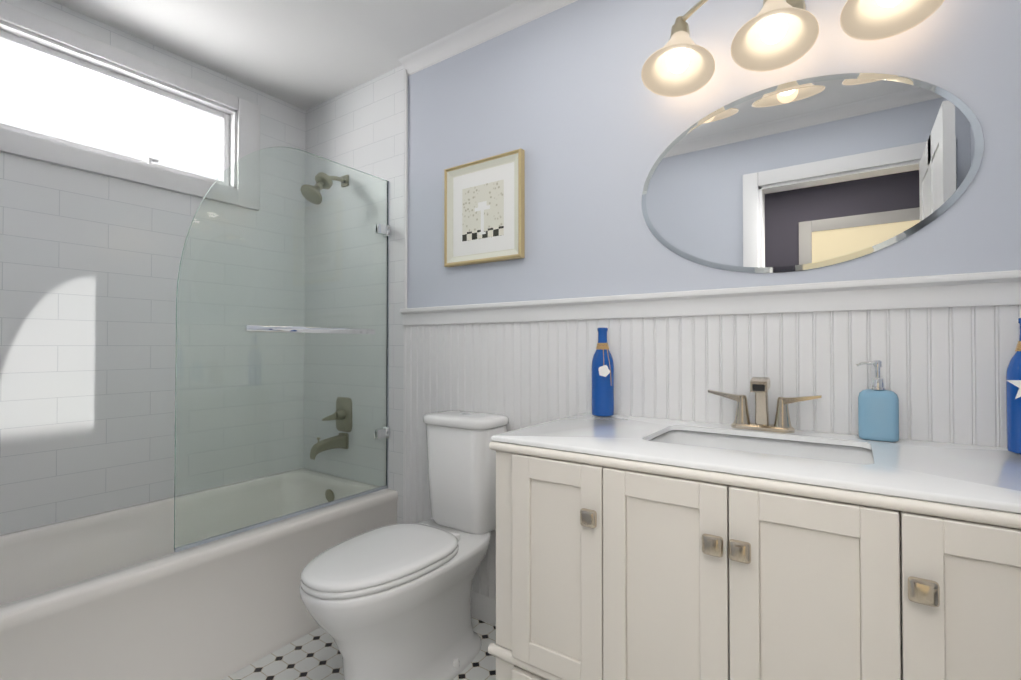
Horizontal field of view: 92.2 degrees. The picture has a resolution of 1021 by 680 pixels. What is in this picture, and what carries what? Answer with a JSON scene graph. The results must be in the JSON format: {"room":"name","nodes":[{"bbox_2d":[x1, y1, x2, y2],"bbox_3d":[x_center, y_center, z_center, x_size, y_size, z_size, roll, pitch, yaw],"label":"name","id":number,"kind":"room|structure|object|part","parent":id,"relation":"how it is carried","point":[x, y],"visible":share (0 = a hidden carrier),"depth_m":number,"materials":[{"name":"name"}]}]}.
{"room":"bathroom","nodes":[
{"label":"bathroom","id":0,"kind":"room"},
{"bbox_2d":[0,0,305,534],"bbox_3d":[-1.689,-0.076,2.094,0.150,2.440,2.000,-1,-1,35],"label":"wall","id":1,"kind":"structure","parent":0,"point":[89,265],"depth_m":2.10,"materials":[{"name":"tile"}]},
{"bbox_2d":[0,20,236,188],"bbox_3d":[-1.708,-0.949,2.078,0.150,0.395,0.995,-1,-1,35],"label":"window frame","id":2,"kind":"structure","parent":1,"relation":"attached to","point":[46,42],"depth_m":2.11,"materials":[{"name":"white"}]},
{"bbox_2d":[0,1,259,209],"bbox_3d":[-1.672,-0.942,2.053,0.107,0.540,1.215,-1,-1,35],"label":"window","id":3,"kind":"structure","parent":1,"relation":"in","point":[248,136],"depth_m":2.10,"materials":[{"name":"white"}]},
{"bbox_3d":[-1.700,-0.949,2.073,0.004,0.315,0.915,-1,-1,35],"label":"glass","id":4,"kind":"part","parent":3,"relation":"part of","materials":[{"name":"clear glass"}]},
{"bbox_3d":[-1.699,-0.949,2.073,0.040,0.371,0.971,-1,-1,35],"label":"window sash","id":5,"kind":"part","parent":3,"relation":"part of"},
{"bbox_2d":[140,157,158,166],"bbox_3d":[-1.591,-0.784,2.169,0.024,0.036,0.070,-1,-1,35],"label":"window latch","id":6,"kind":"object","parent":3,"relation":"attached to","point":[150,160],"depth_m":2.17,"materials":[{"name":"white"}]},
{"bbox_2d":[51,0,519,109],"bbox_3d":[-0.513,-1.367,0.472,3.950,0.100,3.350,-1,-1,35],"label":"ceiling","id":7,"kind":"structure","parent":0,"point":[305,54],"depth_m":2.07,"materials":[{"name":"white paint"}]},
{"bbox_2d":[222,617,495,679],"bbox_3d":[-0.513,1.173,0.440,3.950,0.100,3.350,-1,-1,35],"label":"floor","id":8,"kind":"structure","parent":0,"point":[315,654],"depth_m":1.74,"materials":[{"name":"white tile"}]},
{"bbox_2d":[0,172,397,679],"bbox_3d":[-1.316,0.141,1.826,0.761,2.000,1.685,-1,-1,35],"label":"tub","id":9,"kind":"object","parent":8,"relation":"on","point":[127,593],"visible":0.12,"depth_m":1.74,"materials":[{"name":"white ceramic"}]},
{"bbox_2d":[174,147,390,551],"bbox_3d":[-0.828,-0.034,1.970,0.074,1.462,0.896,-1,-1,35],"label":"screen","id":10,"kind":"object","parent":9,"relation":"on","point":[384,431],"visible":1,"depth_m":1.94,"materials":[{"name":"clear glass"}]},
{"bbox_3d":[-0.906,0.528,2.451,0.068,0.102,0.182,-1,-1,35],"label":"spout","id":11,"kind":"part","parent":9,"relation":"part of","materials":[{"name":"silver metal"}]},
{"bbox_3d":[-0.887,0.382,2.510,0.157,0.176,0.066,-1,-1,35],"label":"valve plate","id":12,"kind":"part","parent":9,"relation":"part of","materials":[{"name":"silver metal"}]},
{"bbox_3d":[-0.892,-0.818,2.489,0.056,0.066,0.132,-1,-1,35],"label":"shower arm","id":13,"kind":"part","parent":9,"relation":"part of"},
{"bbox_2d":[299,410,508,679],"bbox_3d":[-0.340,0.710,1.687,0.370,0.858,0.782,-1,-1,35],"label":"toilet","id":14,"kind":"object","parent":8,"relation":"on","point":[390,602],"visible":1,"depth_m":1.60,"materials":[{"name":"white ceramic"}]},
{"bbox_3d":[-0.415,0.706,1.579,0.362,0.018,0.518,-1,-1,35],"label":"seat","id":15,"kind":"part","parent":14,"relation":"part of","materials":[{"name":"white plastic"}]},
{"bbox_3d":[-0.415,0.684,1.579,0.358,0.024,0.514,-1,-1,35],"label":"seat lid","id":16,"kind":"part","parent":14,"relation":"part of","materials":[{"name":"white ceramic"}]},
{"bbox_3d":[-0.360,0.928,1.655,0.370,0.422,0.711,-1,-1,35],"label":"bowl","id":17,"kind":"part","parent":14,"relation":"part of","materials":[{"name":"white ceramic"}]},
{"bbox_3d":[-0.177,0.309,1.927,0.328,0.037,0.210,-1,-1,35],"label":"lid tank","id":18,"kind":"part","parent":14,"relation":"part of","materials":[{"name":"white ceramic"}]},
{"bbox_3d":[-0.175,0.524,1.926,0.312,0.392,0.194,-1,-1,35],"label":"tank","id":19,"kind":"part","parent":14,"relation":"part of","materials":[{"name":"white ceramic"}]},
{"bbox_2d":[488,377,1020,679],"bbox_3d":[0.578,0.617,1.165,1.189,1.031,0.601,-1,-1,35],"label":"bathroom vanity","id":20,"kind":"object","parent":8,"relation":"on","point":[741,547],"visible":1,"depth_m":0.96,"materials":[{"name":"white wood"}]},
{"bbox_3d":[0.591,0.700,1.178,1.157,0.866,0.542,-1,-1,35],"label":"frame","id":21,"kind":"part","parent":20,"relation":"part of","materials":[{"name":"white wood"}]},
{"bbox_2d":[491,412,1020,513],"bbox_3d":[0.592,0.258,1.186,1.185,0.015,0.558,-1,-1,35],"label":"countertop","id":22,"kind":"structure","parent":20,"relation":"on","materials":[{"name":"white stone"}]},
{"bbox_2d":[591,328,613,416],"bbox_3d":[0.311,0.107,1.661,0.079,0.298,0.086,-1,-1,35],"label":"bottle","id":23,"kind":"object","parent":22,"relation":"on","point":[602,375],"visible":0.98,"depth_m":1.64,"materials":[{"name":"blue glass"}]},
{"bbox_2d":[708,377,821,432],"bbox_3d":[0.702,0.178,1.376,0.286,0.149,0.085,-1,-1,35],"label":"faucet","id":24,"kind":"object","parent":22,"relation":"on","point":[759,385],"depth_m":1.37,"materials":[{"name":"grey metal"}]},
{"bbox_2d":[856,360,898,441],"bbox_3d":[0.923,0.151,1.238,0.087,0.199,0.052,-1,-1,35],"label":"soap dispenser","id":25,"kind":"object","parent":22,"relation":"on","point":[878,411],"visible":0.94,"depth_m":1.22,"materials":[{"name":"blue plastic"}]},
{"bbox_2d":[1006,318,1020,454],"bbox_3d":[1.126,0.100,1.067,0.082,0.298,0.090,-1,-1,35],"label":"bottle","id":26,"kind":"object","parent":22,"relation":"on","point":[1013,401],"visible":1,"depth_m":1.07,"materials":[{"name":"blue glass"}]},
{"bbox_2d":[407,0,1020,307],"bbox_3d":[0.399,-0.080,1.771,3.950,2.440,0.150,-1,-1,35],"label":"wall","id":27,"kind":"structure","parent":0,"point":[579,112],"depth_m":1.70,"materials":[{"name":"blue paint"}]},
{"bbox_2d":[304,65,404,523],"bbox_3d":[-0.819,-0.071,2.518,0.796,2.440,0.012,-1,-1,35],"label":"wall tile","id":28,"kind":"structure","parent":27,"relation":"attached to","point":[361,127],"depth_m":2.48,"materials":[{"name":"white tile"}]},
{"bbox_2d":[403,326,405,522],"bbox_3d":[-0.487,0.501,2.279,0.012,1.290,0.014,-1,-1,35],"label":"trim","id":29,"kind":"structure","parent":27,"relation":"attached to","point":[404,456],"depth_m":2.27,"materials":[{"name":"white wood"}]},
{"bbox_2d":[404,69,407,308],"bbox_3d":[-0.488,-0.196,2.289,0.012,2.195,0.013,-1,-1,35],"label":"trim","id":30,"kind":"structure","parent":27,"relation":"attached to","point":[406,198],"depth_m":2.29,"materials":[{"name":"white ceramic"}]},
{"bbox_2d":[471,592,495,625],"bbox_3d":[0.411,1.088,1.645,2.203,0.100,0.020,-1,-1,35],"label":"baseboard","id":31,"kind":"structure","parent":27,"relation":"attached to","point":[483,608],"depth_m":1.99,"materials":[{"name":"white wood"}]},
{"bbox_2d":[444,148,524,266],"bbox_3d":[-0.117,-0.530,2.025,0.399,0.423,0.030,-1,-1,35],"label":"picture","id":32,"kind":"object","parent":27,"relation":"attached to","point":[484,210],"visible":1,"depth_m":2.01,"materials":[{"name":"beige paper"}]},
{"bbox_2d":[462,179,503,241],"bbox_3d":[-0.116,-0.530,2.026,0.215,0.223,0.002,-1,-1,35],"label":"art","id":33,"kind":"object","parent":32,"relation":"attached to","point":[483,200],"depth_m":2.02},
{"bbox_2d":[398,0,577,75],"bbox_3d":[0.402,-1.274,1.660,2.202,0.055,0.055,-1,-1,35],"label":"crown molding","id":34,"kind":"structure","parent":27,"relation":"attached to","point":[508,18],"depth_m":2.03,"materials":[{"name":"white wood"}]},
{"bbox_2d":[641,0,714,96],"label":"sconce","id":35,"kind":"object","parent":27,"relation":"attached to","point":[682,67],"depth_m":1.43,"materials":[{"name":"beige glass"}]},
{"bbox_3d":[0.481,-0.820,1.415,0.202,0.146,0.197,-1,-1,35],"label":"lamp shade","id":36,"kind":"part","parent":35,"relation":"part of","materials":[{"name":"beige glass"}]},
{"bbox_3d":[0.486,-0.827,1.423,0.062,0.099,0.062,-1,-1,35],"label":"bulb","id":37,"kind":"part","parent":35,"relation":"part of","materials":[{"name":"white glass"}]},
{"bbox_2d":[400,270,1020,325],"bbox_3d":[0.406,-0.114,1.651,2.203,0.078,0.040,-1,-1,35],"label":"trim","id":38,"kind":"structure","parent":27,"relation":"attached to","point":[995,288],"depth_m":1.42,"materials":[{"name":"white wood"}]},
{"bbox_2d":[405,305,1020,599],"bbox_3d":[0.415,0.481,1.648,2.192,1.115,0.003,-1,-1,35],"label":"wainscoting","id":39,"kind":"structure","parent":27,"relation":"attached to","point":[943,372],"depth_m":1.49,"materials":[{"name":"white wood"}]},
{"bbox_2d":[731,0,818,71],"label":"sconce","id":40,"kind":"object","parent":27,"relation":"attached to","point":[771,35],"depth_m":1.29,"materials":[{"name":"beige glass"}]},
{"bbox_3d":[0.688,-0.828,1.284,0.062,0.099,0.062,-1,-1,35],"label":"bulb","id":41,"kind":"part","parent":40,"relation":"part of","materials":[{"name":"white glass"}]},
{"bbox_3d":[0.682,-0.822,1.276,0.202,0.146,0.197,-1,-1,35],"label":"lamp shade","id":42,"kind":"part","parent":40,"relation":"part of","materials":[{"name":"beige glass"}]},
{"bbox_2d":[642,73,983,272],"bbox_3d":[0.786,-0.467,1.412,0.840,0.544,0.006,-1,-1,35],"label":"mirror","id":43,"kind":"object","parent":27,"relation":"attached to","point":[812,173],"visible":1,"depth_m":1.37,"materials":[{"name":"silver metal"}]},
{"bbox_2d":[840,0,944,40],"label":"sconce","id":44,"kind":"object","parent":27,"relation":"attached to","point":[866,20],"depth_m":1.19,"materials":[{"name":"beige glass"}]},
{"bbox_3d":[0.889,-0.830,1.144,0.062,0.099,0.062,-1,-1,35],"label":"bulb","id":45,"kind":"part","parent":44,"relation":"part of","materials":[{"name":"white glass"}]},
{"bbox_3d":[0.883,-0.823,1.136,0.202,0.146,0.197,-1,-1,35],"label":"lamp shade","id":46,"kind":"part","parent":44,"relation":"part of","materials":[{"name":"beige glass"}]}
]}

